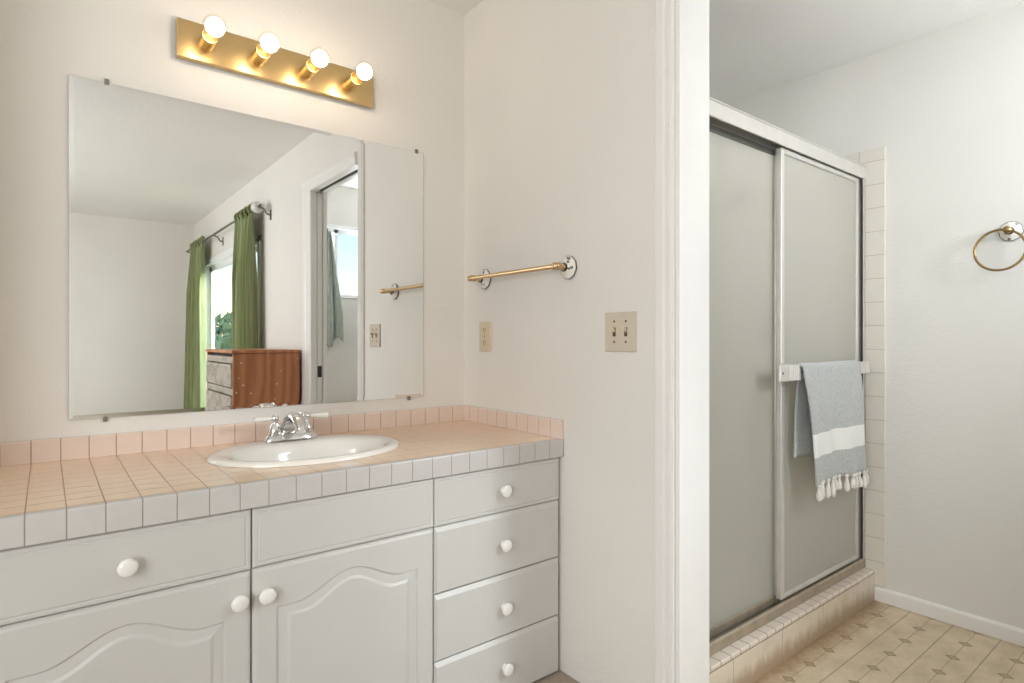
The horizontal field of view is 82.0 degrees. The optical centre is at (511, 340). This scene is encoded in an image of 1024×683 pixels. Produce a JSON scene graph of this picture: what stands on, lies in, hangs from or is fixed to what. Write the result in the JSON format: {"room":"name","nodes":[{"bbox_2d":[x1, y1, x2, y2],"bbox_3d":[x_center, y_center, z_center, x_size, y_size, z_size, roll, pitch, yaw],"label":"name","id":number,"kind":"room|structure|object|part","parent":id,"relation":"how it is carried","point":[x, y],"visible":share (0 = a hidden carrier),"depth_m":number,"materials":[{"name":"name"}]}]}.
{"room":"bathroom","nodes":[
{"label":"bathroom","id":0,"kind":"room"},
{"bbox_2d":[0,0,463,442],"bbox_3d":[-1.548,-0.139,1.473,3.642,2.530,0.100,0,0,-38],"label":"wall","id":1,"kind":"structure","parent":0,"point":[413,50],"depth_m":1.82,"materials":[{"name":"paint"}]},
{"bbox_2d":[0,405,463,466],"bbox_3d":[-0.825,0.302,1.974,1.599,0.062,0.010,0,0,-38],"label":"backsplash","id":2,"kind":"structure","parent":1,"relation":"attached to","point":[90,446],"depth_m":1.82,"materials":[{"name":"tile"}]},
{"bbox_2d":[69,74,422,421],"bbox_3d":[-0.796,-0.260,1.998,1.130,0.990,0.008,0,0,-38],"label":"wall mirror","id":3,"kind":"object","parent":1,"relation":"attached to","point":[220,259],"visible":1,"depth_m":1.90,"materials":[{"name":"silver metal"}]},
{"bbox_2d":[175,17,372,108],"bbox_3d":[-0.725,-0.927,1.939,0.644,0.118,0.188,0,0,-38],"label":"vanity light bar","id":4,"kind":"object","parent":1,"relation":"attached to","point":[209,44],"visible":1,"depth_m":1.93,"materials":[{"name":"gold metal"}]},
{"bbox_2d":[198,17,224,51],"bbox_3d":[-0.907,-0.926,1.779,0.068,0.068,0.164,0,0,-38],"label":"socket","id":5,"kind":"object","parent":4,"relation":"attached to","point":[211,37],"depth_m":1.81,"materials":[{"name":"gold metal"}]},
{"bbox_2d":[251,34,278,65],"bbox_3d":[-0.785,-0.926,1.875,0.068,0.068,0.164,0,0,-38],"label":"socket","id":6,"kind":"object","parent":4,"relation":"attached to","point":[262,54],"depth_m":1.90,"materials":[{"name":"gold metal"}]},
{"bbox_2d":[300,50,327,78],"bbox_3d":[-0.661,-0.926,1.974,0.068,0.068,0.164,0,0,-38],"label":"socket","id":7,"kind":"object","parent":4,"relation":"attached to","point":[310,68],"depth_m":2.00,"materials":[{"name":"gold metal"}]},
{"bbox_2d":[343,63,371,90],"bbox_3d":[-0.538,-0.926,2.071,0.068,0.068,0.164,0,0,-38],"label":"socket","id":8,"kind":"object","parent":4,"relation":"attached to","point":[352,81],"depth_m":2.10,"materials":[{"name":"gold metal"}]},
{"bbox_2d":[428,0,483,14],"bbox_3d":[0.253,-1.404,-0.863,3.570,0.080,6.000,0,0,-38],"label":"ceiling","id":9,"kind":"structure","parent":0,"point":[463,7],"depth_m":2.39,"materials":[{"name":"paint"}]},
{"bbox_2d":[464,0,654,682],"bbox_3d":[0.184,-0.139,2.104,0.142,2.530,1.060,0,0,-38],"label":"wall partition","id":10,"kind":"structure","parent":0,"point":[559,95],"depth_m":1.94,"materials":[{"name":"paint"}]},
{"bbox_2d":[479,321,490,350],"bbox_3d":[-0.107,-0.015,2.351,0.008,0.119,0.079,0,0,-38],"label":"outlet plate","id":11,"kind":"object","parent":10,"relation":"attached to","point":[484,327],"visible":1,"depth_m":2.35,"materials":[{"name":"beige plastic"}]},
{"bbox_2d":[482,339,486,345],"bbox_3d":[-0.108,0.010,2.350,0.004,0.028,0.033,0,0,-38],"label":"receptacle","id":12,"kind":"object","parent":11,"relation":"attached to","point":[484,341],"depth_m":2.35,"materials":[{"name":"beige plastic"}]},
{"bbox_2d":[482,327,486,332],"bbox_3d":[-0.108,-0.041,2.350,0.004,0.028,0.033,0,0,-38],"label":"receptacle","id":13,"kind":"object","parent":11,"relation":"attached to","point":[484,329],"depth_m":2.35,"materials":[{"name":"beige plastic"}]},
{"bbox_2d":[467,256,576,288],"bbox_3d":[0.012,-0.244,2.144,0.076,0.080,0.560,0,0,-38],"label":"towel bar","id":14,"kind":"object","parent":10,"relation":"attached to","point":[567,266],"visible":1,"depth_m":2.01,"materials":[{"name":"metal"}]},
{"bbox_3d":[-0.146,-0.244,2.325,0.053,0.025,0.025,0,0,-38],"label":"post","id":15,"kind":"part","parent":14,"relation":"part of","materials":[{"name":"gold metal"}]},
{"bbox_3d":[0.152,-0.244,1.948,0.053,0.025,0.025,0,0,-38],"label":"post","id":16,"kind":"part","parent":14,"relation":"part of","materials":[{"name":"gold metal"}]},
{"bbox_2d":[605,311,635,351],"bbox_3d":[0.326,-0.025,1.795,0.018,0.121,0.123,0,0,-38],"label":"switch plate","id":17,"kind":"object","parent":10,"relation":"attached to","point":[620,327],"visible":1,"depth_m":1.79,"materials":[{"name":"beige plastic"}]},
{"bbox_2d":[655,0,708,682],"bbox_3d":[0.490,-0.119,1.703,0.158,2.490,0.079,0,0,-38],"label":"door frame","id":18,"kind":"structure","parent":10,"relation":"attached to","point":[692,16],"depth_m":1.66,"materials":[{"name":"paint"}]},
{"bbox_2d":[709,124,777,638],"bbox_3d":[0.759,0.134,2.019,0.591,1.680,0.013,0,0,-38],"label":"shower door","id":19,"kind":"structure","parent":10,"relation":"attached to","point":[721,626],"depth_m":2.19,"materials":[{"name":"metal"}]},
{"bbox_3d":[0.759,-0.695,2.019,0.547,0.022,0.013,0,0,-38],"label":"rail","id":20,"kind":"part","parent":19,"relation":"part of","materials":[{"name":"grey metal"}]},
{"bbox_3d":[0.759,0.959,2.019,0.547,0.030,0.013,0,0,-38],"label":"rail","id":21,"kind":"part","parent":19,"relation":"part of","materials":[{"name":"metal"}]},
{"bbox_2d":[709,97,865,656],"bbox_3d":[1.024,0.116,2.204,1.299,1.754,0.065,0,0,-38],"label":"shower door frame","id":22,"kind":"object","parent":10,"relation":"attached to","point":[723,116],"visible":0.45,"depth_m":2.26,"materials":[{"name":"metal"}]},
{"bbox_2d":[709,132,714,185],"bbox_3d":[0.517,-0.061,2.851,1.308,2.375,0.200,0,0,-38],"label":"wall","id":23,"kind":"structure","parent":0,"point":[711,136],"depth_m":3.16,"materials":[{"name":"paint"}]},
{"bbox_2d":[709,184,714,542],"bbox_3d":[0.578,0.122,2.767,1.300,1.907,0.008,0,0,-38],"label":"tiled wall","id":24,"kind":"structure","parent":23,"relation":"attached to","point":[711,187],"depth_m":3.15,"materials":[{"name":"white tile"}]},
{"bbox_2d":[709,541,816,626],"bbox_3d":[0.787,1.101,2.504,1.300,0.050,0.680,0,0,-38],"label":"floor","id":25,"kind":"structure","parent":0,"point":[739,578],"depth_m":2.67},
{"bbox_2d":[532,600,1023,682],"bbox_3d":[0.833,1.151,-0.404,5.050,0.050,6.000,0,0,-38],"label":"floor","id":26,"kind":"structure","parent":0,"point":[881,642],"depth_m":2.11,"materials":[{"name":"tile"}]},
{"bbox_2d":[0,457,558,682],"bbox_3d":[-0.627,0.760,1.736,1.574,0.732,0.622,0,0,-38],"label":"vanity cabinet","id":27,"kind":"object","parent":26,"relation":"on","point":[452,578],"visible":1,"depth_m":1.48,"materials":[{"name":"paint"}]},
{"bbox_3d":[-0.811,0.831,1.239,0.492,0.578,0.020,0,0,-38],"label":"door","id":28,"kind":"part","parent":27,"relation":"part of","materials":[{"name":"paint"}]},
{"bbox_3d":[-0.812,0.468,1.239,0.492,0.142,0.019,0,0,-38],"label":"drawer","id":29,"kind":"part","parent":27,"relation":"part of","materials":[{"name":"paint"}]},
{"bbox_3d":[-0.797,0.471,1.222,0.039,0.039,0.026,0,0,-38],"label":"knob","id":30,"kind":"part","parent":27,"relation":"part of","materials":[{"name":"ceramic"}]},
{"bbox_3d":[-0.627,0.605,1.357,0.039,0.039,0.026,0,0,-38],"label":"knob","id":31,"kind":"part","parent":27,"relation":"part of","materials":[{"name":"ceramic"}]},
{"bbox_3d":[-0.579,0.605,1.395,0.039,0.039,0.026,0,0,-38],"label":"knob","id":32,"kind":"part","parent":27,"relation":"part of","materials":[{"name":"ceramic"}]},
{"bbox_2d":[0,405,563,550],"bbox_3d":[-0.639,0.333,1.740,1.599,0.123,0.607,0,0,-38],"label":"countertop","id":33,"kind":"structure","parent":27,"relation":"on","point":[53,489],"depth_m":1.57,"materials":[{"name":"tile"}]},
{"bbox_2d":[253,411,328,441],"bbox_3d":[-0.714,0.274,1.915,0.166,0.093,0.186,0,0,10],"label":"faucet","id":34,"kind":"object","parent":33,"relation":"on","point":[295,425],"visible":1,"depth_m":1.88,"materials":[{"name":"silver metal"}]},
{"bbox_3d":[-0.785,0.249,1.859,0.055,0.018,0.018,0,0,-38],"label":"porcelain lever","id":35,"kind":"part","parent":34,"relation":"part of","materials":[{"name":"white ceramic"}]},
{"bbox_3d":[-0.758,0.278,1.884,0.045,0.048,0.045,0,0,-38],"label":"handle","id":36,"kind":"part","parent":34,"relation":"part of","materials":[{"name":"silver metal"}]},
{"bbox_3d":[-0.718,0.307,1.916,0.172,0.026,0.058,0,0,-38],"label":"plate","id":37,"kind":"part","parent":34,"relation":"part of","materials":[{"name":"silver metal"}]},
{"bbox_3d":[-0.693,0.269,1.884,0.072,0.084,0.139,0,0,-38],"label":"spout","id":38,"kind":"part","parent":34,"relation":"part of","materials":[{"name":"silver metal"}]},
{"bbox_3d":[-0.678,0.278,1.947,0.045,0.048,0.045,0,0,-38],"label":"handle","id":39,"kind":"part","parent":34,"relation":"part of","materials":[{"name":"silver metal"}]},
{"bbox_3d":[-0.645,0.251,1.969,0.060,0.018,0.018,0,0,-38],"label":"porcelain lever","id":40,"kind":"part","parent":34,"relation":"part of","materials":[{"name":"white ceramic"}]},
{"bbox_2d":[207,434,398,467],"bbox_3d":[-0.611,0.398,1.781,0.558,0.154,0.424,0,0,-38],"label":"oval sink","id":41,"kind":"object","parent":33,"relation":"in","point":[322,449],"visible":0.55,"depth_m":1.83,"materials":[{"name":"ceramic"}]},
{"bbox_3d":[-0.422,0.830,1.547,0.492,0.580,0.020,0,0,-38],"label":"door","id":42,"kind":"part","parent":27,"relation":"part of","materials":[{"name":"paint"}]},
{"bbox_3d":[-0.036,0.638,1.853,0.486,0.192,0.019,0,0,-38],"label":"drawer","id":43,"kind":"part","parent":27,"relation":"part of","materials":[{"name":"paint"}]},
{"bbox_3d":[-0.036,1.027,1.853,0.486,0.188,0.019,0,0,-38],"label":"drawer","id":44,"kind":"part","parent":27,"relation":"part of","materials":[{"name":"paint"}]},
{"bbox_3d":[-0.036,0.833,1.853,0.486,0.192,0.019,0,0,-38],"label":"drawer","id":45,"kind":"part","parent":27,"relation":"part of","materials":[{"name":"paint"}]},
{"bbox_3d":[-0.036,0.468,1.853,0.486,0.141,0.019,0,0,-38],"label":"drawer","id":46,"kind":"part","parent":27,"relation":"part of","materials":[{"name":"paint"}]},
{"bbox_3d":[-0.018,0.640,1.838,0.039,0.039,0.026,0,0,-38],"label":"knob","id":47,"kind":"part","parent":27,"relation":"part of","materials":[{"name":"ceramic"}]},
{"bbox_3d":[-0.018,0.470,1.838,0.039,0.039,0.026,0,0,-38],"label":"knob","id":48,"kind":"part","parent":27,"relation":"part of","materials":[{"name":"ceramic"}]},
{"bbox_3d":[-0.016,0.838,1.839,0.039,0.039,0.026,0,0,-38],"label":"knob","id":49,"kind":"part","parent":27,"relation":"part of","materials":[{"name":"ceramic"}]},
{"bbox_3d":[-0.013,1.028,1.842,0.039,0.039,0.026,0,0,-38],"label":"knob","id":50,"kind":"part","parent":27,"relation":"part of","materials":[{"name":"ceramic"}]},
{"bbox_2d":[709,567,875,682],"bbox_3d":[1.034,1.060,2.197,1.308,0.132,0.107,0,0,-38],"label":"shower curb","id":51,"kind":"object","parent":26,"relation":"on","point":[751,657],"visible":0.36,"depth_m":2.11,"materials":[{"name":"tile"}]},
{"bbox_2d":[709,0,1023,103],"bbox_3d":[1.272,-1.347,1.919,1.480,0.195,2.600,0,0,-38],"label":"ceiling","id":52,"kind":"structure","parent":0,"point":[756,46],"depth_m":2.38,"materials":[{"name":"paint"}]},
{"bbox_2d":[715,2,1023,628],"bbox_3d":[1.813,-0.061,2.347,0.100,2.375,2.600,0,0,-38],"label":"wall","id":53,"kind":"structure","parent":0,"point":[945,107],"depth_m":2.36,"materials":[{"name":"paint"}]},
{"bbox_2d":[715,147,884,586],"bbox_3d":[1.345,0.115,2.852,0.008,1.892,0.826,0,0,-38],"label":"tiled wall","id":54,"kind":"structure","parent":53,"relation":"attached to","point":[817,203],"depth_m":2.84,"materials":[{"name":"white tile"}]},
{"bbox_2d":[727,189,751,210],"bbox_3d":[1.149,-0.699,2.934,0.205,0.123,0.080,0,0,-38],"label":"shower fixture","id":55,"kind":"object","parent":54,"relation":"attached to","point":[735,204],"visible":1,"depth_m":2.89,"materials":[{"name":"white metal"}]},
{"bbox_3d":[1.163,-0.728,2.958,0.154,0.064,0.024,0,0,-44],"label":"shower arm","id":56,"kind":"part","parent":55,"relation":"part of","materials":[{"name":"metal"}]},
{"bbox_2d":[756,310,785,339],"bbox_3d":[1.253,-0.074,2.898,0.078,0.150,0.150,0,0,-38],"label":"shower valve","id":57,"kind":"object","parent":54,"relation":"attached to","point":[764,325],"visible":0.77,"depth_m":2.91,"materials":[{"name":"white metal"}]},
{"bbox_3d":[1.249,-0.074,2.895,0.068,0.068,0.068,0,0,-38],"label":"valve knob","id":58,"kind":"part","parent":57,"relation":"part of","materials":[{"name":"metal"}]},
{"bbox_2d":[776,148,869,599],"bbox_3d":[1.221,0.122,2.319,0.780,1.655,0.072,0,0,-38],"label":"shower door","id":59,"kind":"structure","parent":53,"relation":"attached to","point":[784,372],"depth_m":2.17,"materials":[{"name":"metal"}]},
{"bbox_3d":[1.244,-0.696,2.370,0.632,0.018,0.021,0,0,-38],"label":"rail","id":60,"kind":"part","parent":59,"relation":"part of","materials":[{"name":"metal"}]},
{"bbox_3d":[1.244,0.941,2.370,0.632,0.018,0.021,0,0,-38],"label":"rail","id":61,"kind":"part","parent":59,"relation":"part of","materials":[{"name":"metal"}]},
{"bbox_2d":[793,360,868,500],"bbox_3d":[1.252,0.344,2.295,0.572,0.522,0.078,0,0,-38],"label":"hand towel","id":62,"kind":"object","parent":59,"relation":"hanging from","point":[829,400],"visible":1,"depth_m":2.26,"materials":[{"name":"fabric"}]},
{"bbox_2d":[875,586,1023,646],"bbox_3d":[2.045,1.096,1.964,0.011,0.060,1.513,0,0,-38],"label":"baseboard","id":63,"kind":"structure","parent":53,"relation":"attached to","point":[985,626],"depth_m":2.33,"materials":[{"name":"paint"}]},
{"bbox_2d":[973,221,1023,270],"bbox_3d":[1.824,-0.349,2.196,0.068,0.189,0.160,0,0,-38],"label":"towel ring","id":64,"kind":"object","parent":53,"relation":"attached to","point":[1011,230],"visible":1,"depth_m":2.19,"materials":[{"name":"metal"}]},
{"bbox_3d":[1.829,-0.407,2.174,0.043,0.026,0.026,0,0,-38],"label":"post","id":65,"kind":"part","parent":64,"relation":"part of","materials":[{"name":"gold metal"}]}
]}

